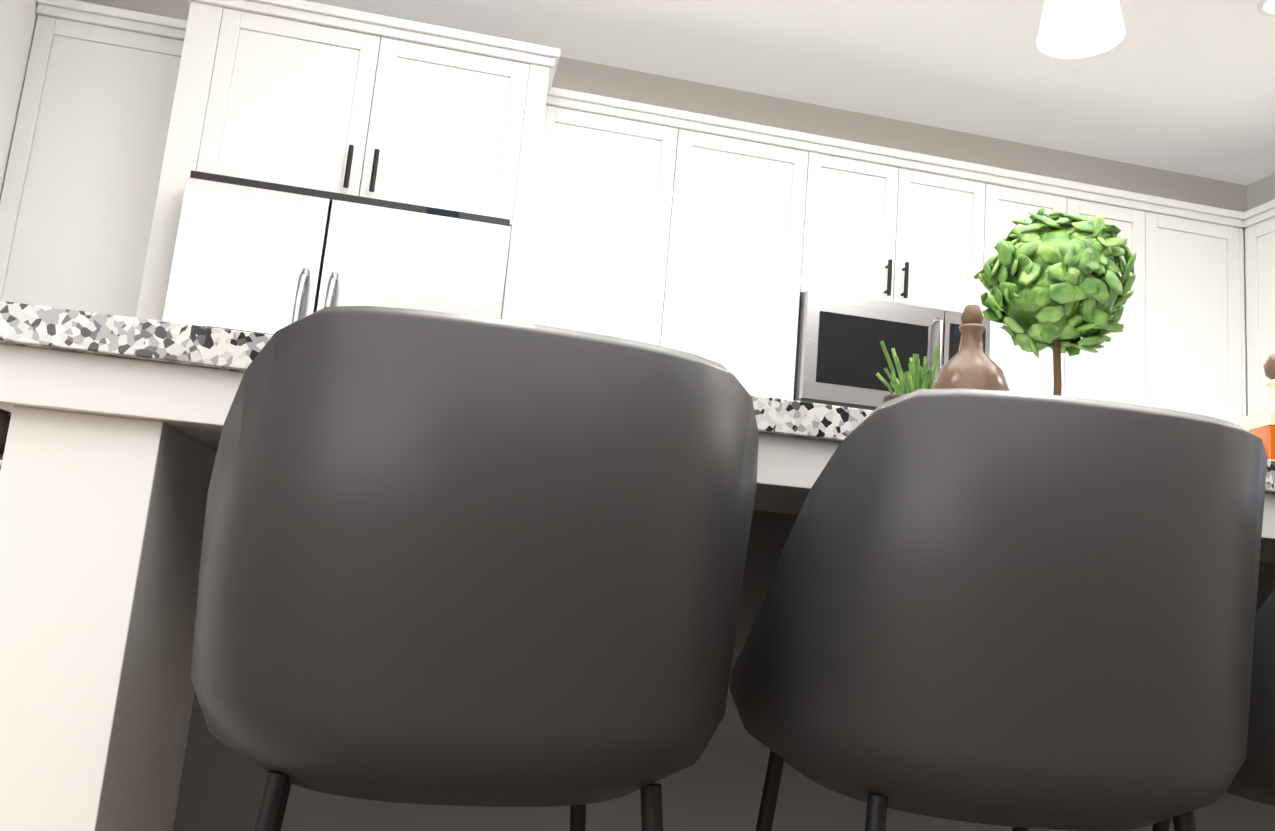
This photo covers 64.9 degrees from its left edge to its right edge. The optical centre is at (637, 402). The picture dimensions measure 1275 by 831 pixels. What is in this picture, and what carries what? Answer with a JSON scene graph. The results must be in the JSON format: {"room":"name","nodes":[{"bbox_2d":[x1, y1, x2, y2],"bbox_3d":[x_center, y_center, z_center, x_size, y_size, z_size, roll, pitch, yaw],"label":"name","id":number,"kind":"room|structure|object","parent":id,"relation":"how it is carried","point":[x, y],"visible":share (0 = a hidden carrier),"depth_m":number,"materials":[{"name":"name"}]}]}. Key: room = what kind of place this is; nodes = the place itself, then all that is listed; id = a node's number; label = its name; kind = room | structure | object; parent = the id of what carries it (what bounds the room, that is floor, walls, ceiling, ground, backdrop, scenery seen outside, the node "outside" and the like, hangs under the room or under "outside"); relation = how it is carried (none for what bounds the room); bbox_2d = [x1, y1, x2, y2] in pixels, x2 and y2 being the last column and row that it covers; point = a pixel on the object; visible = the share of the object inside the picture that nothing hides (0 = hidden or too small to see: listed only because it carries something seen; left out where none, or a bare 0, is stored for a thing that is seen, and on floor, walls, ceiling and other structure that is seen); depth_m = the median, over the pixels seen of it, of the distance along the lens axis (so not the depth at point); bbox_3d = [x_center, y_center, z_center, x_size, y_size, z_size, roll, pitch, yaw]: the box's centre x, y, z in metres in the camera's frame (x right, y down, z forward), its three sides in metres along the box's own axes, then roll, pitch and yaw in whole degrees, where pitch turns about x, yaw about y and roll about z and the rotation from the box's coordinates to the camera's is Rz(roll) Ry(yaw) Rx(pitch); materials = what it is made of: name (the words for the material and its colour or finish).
{"room":"kitchen","nodes":[
{"label":"kitchen","id":0,"kind":"room"},
{"bbox_2d":[0,0,80,199],"bbox_3d":[-2.164,-0.317,3.095,0.162,2.795,0.813,7,-10,-11],"label":"wall","id":1,"kind":"structure","parent":0,"point":[18,19],"depth_m":3.24,"materials":[{"name":"white paint"}]},
{"bbox_2d":[81,0,1246,211],"bbox_3d":[-1.454,-0.144,3.748,9.101,2.795,0.200,7,-10,-11],"label":"wall","id":2,"kind":"structure","parent":0,"point":[662,91],"depth_m":4.34,"materials":[{"name":"grey paint"}]},
{"bbox_2d":[0,0,186,317],"bbox_3d":[-1.822,-0.749,3.463,0.540,1.135,0.368,7,-10,-11],"label":"upper cabinet","id":3,"kind":"object","parent":2,"relation":"attached to","point":[81,184],"visible":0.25,"depth_m":3.33,"materials":[{"name":"white wood"}]},
{"bbox_2d":[522,91,697,350],"bbox_3d":[-0.151,-0.528,3.816,0.583,1.106,0.328,7,-10,-11],"label":"upper cabinet","id":4,"kind":"object","parent":2,"relation":"attached to","point":[610,238],"depth_m":3.69,"materials":[{"name":"white wood"}]},
{"bbox_2d":[682,119,825,399],"bbox_3d":[0.329,-0.470,3.912,0.635,1.106,0.328,7,-10,-11],"label":"upper cabinet","id":5,"kind":"object","parent":2,"relation":"attached to","point":[726,243],"depth_m":3.79,"materials":[{"name":"white wood"}]},
{"bbox_2d":[818,143,917,304],"bbox_3d":[0.819,-0.663,4.049,0.431,0.598,0.328,7,-10,-11],"label":"upper cabinet","id":6,"kind":"object","parent":2,"relation":"attached to","point":[868,205],"depth_m":3.91,"materials":[{"name":"white wood"}]},
{"bbox_2d":[793,290,989,409],"bbox_3d":[0.946,-0.132,3.936,0.750,0.445,0.441,7,-10,-11],"label":"microwave","id":7,"kind":"object","parent":6,"relation":"attached to","point":[841,360],"visible":0.54,"depth_m":3.74,"materials":[{"name":"grey metal"}]},
{"bbox_2d":[910,159,989,315],"bbox_3d":[1.139,-0.624,4.113,0.431,0.598,0.328,7,-10,-11],"label":"upper cabinet","id":8,"kind":"object","parent":2,"relation":"attached to","point":[952,202],"depth_m":3.98,"materials":[{"name":"white wood"}]},
{"bbox_2d":[986,171,1085,397],"bbox_3d":[1.510,-0.327,4.149,0.477,1.106,0.328,7,-10,-11],"label":"upper cabinet","id":9,"kind":"object","parent":2,"relation":"attached to","point":[1011,196],"depth_m":4.02,"materials":[{"name":"white wood"}]},
{"bbox_2d":[1082,187,1133,403],"bbox_3d":[1.863,-0.284,4.220,0.484,1.106,0.328,7,-10,-11],"label":"upper cabinet","id":10,"kind":"object","parent":2,"relation":"attached to","point":[1105,373],"depth_m":4.07,"materials":[{"name":"white wood"}]},
{"bbox_2d":[1130,193,1253,425],"bbox_3d":[2.264,-0.240,4.270,0.559,1.106,0.388,7,-10,-11],"label":"upper cabinet","id":11,"kind":"object","parent":2,"relation":"attached to","point":[1192,329],"depth_m":4.17,"materials":[{"name":"white wood"}]},
{"bbox_2d":[304,0,1274,184],"bbox_3d":[-0.392,-2.213,-0.292,9.101,0.100,9.163,7,-10,-11],"label":"ceiling","id":12,"kind":"structure","parent":0,"point":[1184,86],"depth_m":3.89,"materials":[{"name":"white paint"}]},
{"bbox_2d":[1037,0,1124,57],"bbox_3d":[0.710,-1.133,1.591,0.130,1.202,0.130,7,-10,-11],"label":"pendant light","id":13,"kind":"object","parent":12,"relation":"hanging from","point":[1076,28],"visible":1,"depth_m":1.52,"materials":[{"name":"white glass"}]},
{"bbox_2d":[1257,0,1274,16],"bbox_3d":[2.135,-1.321,3.312,0.150,0.013,0.150,7,-10,-11],"label":"recessed light","id":14,"kind":"object","parent":12,"relation":"in","point":[1265,7],"visible":0.96,"depth_m":3.34,"materials":[{"name":"white"}]},
{"bbox_2d":[1247,173,1274,210],"bbox_3d":[3.795,-0.290,0.204,0.200,2.795,8.913,7,-10,-11],"label":"wall","id":15,"kind":"structure","parent":0,"point":[1260,191],"depth_m":4.64,"materials":[{"name":"white paint"}]},
{"bbox_2d":[1250,199,1274,412],"bbox_3d":[2.753,-0.251,3.957,0.349,1.106,0.589,7,-10,-11],"label":"upper cabinet","id":16,"kind":"object","parent":15,"relation":"attached to","point":[1262,221],"depth_m":4.14,"materials":[{"name":"white wood"}]},
{"bbox_3d":[-0.640,0.630,-0.776,9.101,0.100,9.163,7,-10,-11],"label":"floor","id":17,"kind":"structure","parent":0,"visible":0},
{"bbox_2d":[162,170,510,334],"bbox_3d":[-1.014,0.301,3.239,0.967,1.825,0.780,7,-10,-11],"label":"fridge","id":18,"kind":"object","parent":17,"relation":"on","point":[256,256],"visible":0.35,"depth_m":3.03,"materials":[{"name":"white"}]},
{"bbox_2d":[135,0,560,321],"bbox_3d":[-1.022,-0.009,3.380,1.210,2.480,0.652,7,-10,-11],"label":"tall cabinet","id":19,"kind":"object","parent":17,"relation":"on","point":[311,95],"visible":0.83,"depth_m":3.26,"materials":[{"name":"white wood"}]},
{"bbox_2d":[190,306,758,830],"bbox_3d":[-0.156,0.423,0.783,0.419,0.907,0.438,7,-10,-11],"label":"stool","id":20,"kind":"object","parent":17,"relation":"on","point":[446,558],"visible":1,"depth_m":0.64,"materials":[{"name":"grey leather"}]},
{"bbox_2d":[0,301,1274,830],"bbox_3d":[0.387,0.581,1.445,2.173,0.915,1.150,7,-10,-11],"label":"kitchen island","id":21,"kind":"object","parent":17,"relation":"on","point":[112,439],"depth_m":0.79,"materials":[{"name":"stone"}]},
{"bbox_3d":[1.102,0.143,1.483,0.493,0.079,0.457,7,-10,-11],"label":"serving tray","id":22,"kind":"object","parent":21,"relation":"on","visible":0},
{"bbox_2d":[1239,354,1274,460],"bbox_3d":[0.981,0.046,1.518,0.094,0.246,0.094,4,-10,7],"label":"decanter","id":23,"kind":"object","parent":22,"relation":"on","point":[1261,424],"visible":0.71,"depth_m":1.51,"materials":[{"name":"orange"}]},
{"bbox_3d":[0.583,0.142,1.561,0.540,0.019,0.540,7,-10,-11],"label":"marble tray","id":24,"kind":"object","parent":21,"relation":"on","visible":0},
{"bbox_2d":[974,208,1135,395],"bbox_3d":[0.731,-0.089,1.739,0.254,0.518,0.264,7,-10,-11],"label":"topiary plant","id":25,"kind":"object","parent":24,"relation":"on","point":[1056,283],"visible":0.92,"depth_m":1.69,"materials":[{"name":"green plant"}]},
{"bbox_3d":[0.430,0.090,1.442,0.221,0.020,0.197,7,-10,-11],"label":"stand","id":26,"kind":"object","parent":24,"relation":"on","visible":0},
{"bbox_2d":[883,394,904,402],"bbox_3d":[0.389,0.035,1.471,0.082,0.090,0.081,7,-10,-11],"label":"jar","id":27,"kind":"object","parent":26,"relation":"on","point":[888,397],"visible":0.06,"depth_m":1.46,"materials":[{"name":"grey"}]},
{"bbox_2d":[876,341,939,393],"bbox_3d":[0.448,0.017,1.618,0.140,0.220,0.149,7,-10,-11],"label":"potted plant","id":28,"kind":"object","parent":27,"relation":"in","point":[916,376],"visible":0.33,"depth_m":1.61,"materials":[{"name":"green plant"}]},
{"bbox_2d":[932,305,1009,390],"bbox_3d":[0.480,-0.031,1.446,0.108,0.227,0.108,7,-10,-11],"label":"bottle","id":29,"kind":"object","parent":26,"relation":"on","point":[970,364],"visible":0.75,"depth_m":1.42,"materials":[{"name":"brown ceramic"}]},
{"bbox_2d":[729,389,1266,830],"bbox_3d":[0.279,0.476,0.871,0.418,0.907,0.438,7,-10,-11],"label":"stool","id":30,"kind":"object","parent":17,"relation":"on","point":[1020,611],"visible":1,"depth_m":0.73,"materials":[{"name":"grey leather"}]},
{"bbox_2d":[1152,589,1274,830],"bbox_3d":[0.719,0.529,0.959,0.418,0.907,0.438,7,-10,-11],"label":"stool","id":31,"kind":"object","parent":17,"relation":"on","point":[1254,779],"visible":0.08,"depth_m":0.90,"materials":[{"name":"grey leather"}]},
{"bbox_3d":[-1.916,0.659,3.083,0.540,0.915,0.652,7,-10,-11],"label":"base cabinet","id":32,"kind":"object","parent":17,"relation":"on","visible":0},
{"bbox_2d":[0,409,11,459],"bbox_3d":[-1.994,0.058,3.244,0.284,0.305,0.281,7,-10,-11],"label":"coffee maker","id":33,"kind":"object","parent":32,"relation":"on","point":[5,416],"visible":0.12,"depth_m":3.16,"materials":[{"name":"black"}]}
]}

